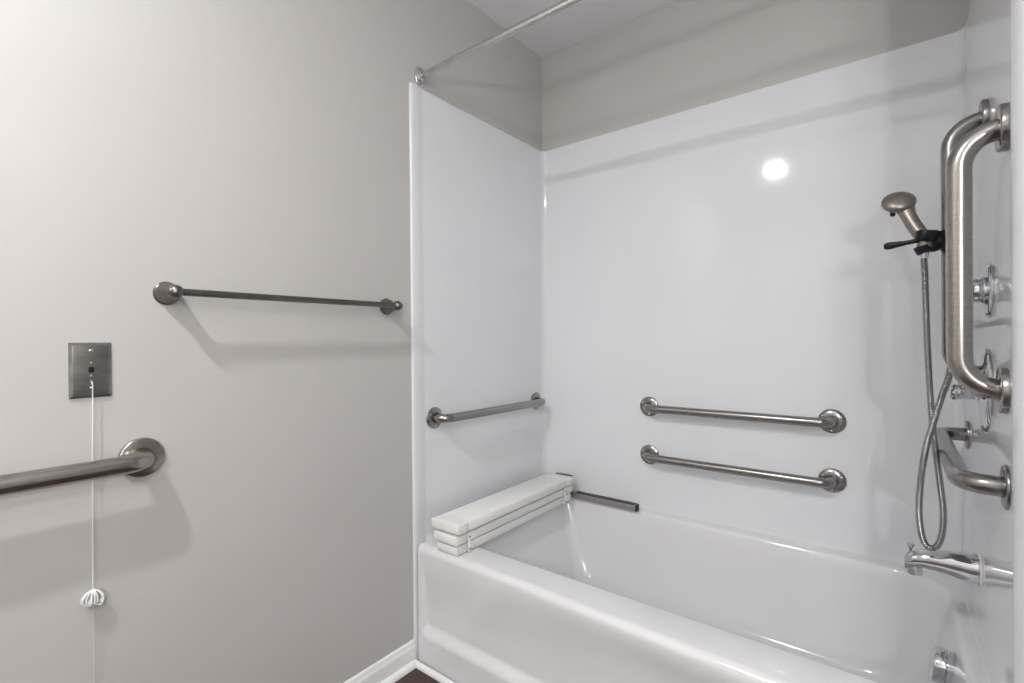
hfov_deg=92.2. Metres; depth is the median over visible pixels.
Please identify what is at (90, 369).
switch
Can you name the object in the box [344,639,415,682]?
baseboard
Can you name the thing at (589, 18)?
ceiling
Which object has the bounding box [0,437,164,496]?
grab bar
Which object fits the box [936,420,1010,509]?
grab bar
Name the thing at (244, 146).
wall
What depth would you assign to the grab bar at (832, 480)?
1.76 m
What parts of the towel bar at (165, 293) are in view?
post, rod, post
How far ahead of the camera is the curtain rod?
1.54 m
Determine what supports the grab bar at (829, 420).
attached to the tub surround
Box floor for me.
[395,668,439,682]
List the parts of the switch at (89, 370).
plate, pull cord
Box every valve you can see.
[949,348,992,433]
[973,264,993,317]
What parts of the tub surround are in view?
panel, panel, panel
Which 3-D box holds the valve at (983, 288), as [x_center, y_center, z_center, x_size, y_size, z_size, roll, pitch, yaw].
[1.028,-0.111,1.099,0.056,0.118,0.118,0,0,38]
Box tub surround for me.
[409,0,1023,682]
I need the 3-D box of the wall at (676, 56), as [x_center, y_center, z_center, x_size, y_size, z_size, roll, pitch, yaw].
[1.032,-0.128,1.788,2.350,2.522,0.100,0,0,38]
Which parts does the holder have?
locking lever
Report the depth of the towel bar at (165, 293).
1.25 m
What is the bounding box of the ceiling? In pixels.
[468,0,673,57]
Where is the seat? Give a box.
[431,472,638,555]
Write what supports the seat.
on the bathtub
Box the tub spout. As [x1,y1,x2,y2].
[904,542,982,586]
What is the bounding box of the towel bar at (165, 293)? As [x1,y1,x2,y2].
[152,282,402,314]
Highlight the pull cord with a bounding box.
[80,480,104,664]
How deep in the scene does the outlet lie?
1.21 m
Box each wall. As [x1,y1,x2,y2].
[0,0,541,682]
[541,0,969,150]
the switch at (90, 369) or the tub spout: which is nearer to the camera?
the switch at (90, 369)
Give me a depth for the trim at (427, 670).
1.68 m
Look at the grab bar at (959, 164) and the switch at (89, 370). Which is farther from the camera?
the switch at (89, 370)
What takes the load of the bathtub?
on the floor
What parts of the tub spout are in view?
diverter pull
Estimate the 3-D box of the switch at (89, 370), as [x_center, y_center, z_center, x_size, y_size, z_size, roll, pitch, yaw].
[-0.894,0.127,1.041,0.027,0.246,0.070,0,0,38]
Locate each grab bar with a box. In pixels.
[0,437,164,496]
[426,392,544,428]
[640,397,846,432]
[640,445,846,492]
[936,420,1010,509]
[940,99,989,368]
[945,102,1010,413]
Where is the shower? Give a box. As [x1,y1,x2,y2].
[881,191,952,550]
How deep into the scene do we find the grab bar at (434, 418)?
1.92 m
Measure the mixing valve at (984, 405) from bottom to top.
0.192 m
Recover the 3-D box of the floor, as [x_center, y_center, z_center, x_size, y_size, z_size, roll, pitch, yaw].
[-0.083,1.171,0.348,2.350,0.050,3.801,0,0,38]
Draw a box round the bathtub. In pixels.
[418,497,986,682]
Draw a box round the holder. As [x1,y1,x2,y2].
[884,230,945,255]
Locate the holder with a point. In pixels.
(938, 237)
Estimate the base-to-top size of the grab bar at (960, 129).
0.666 m
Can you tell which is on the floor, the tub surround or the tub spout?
the tub surround
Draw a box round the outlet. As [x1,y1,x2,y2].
[906,567,922,575]
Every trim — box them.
[415,660,454,682]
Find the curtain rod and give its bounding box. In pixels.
[414,0,586,86]
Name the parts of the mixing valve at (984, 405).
valve handle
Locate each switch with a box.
[68,343,111,460]
[88,367,93,372]
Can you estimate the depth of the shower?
1.17 m
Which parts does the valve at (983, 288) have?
knob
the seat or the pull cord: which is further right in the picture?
the seat

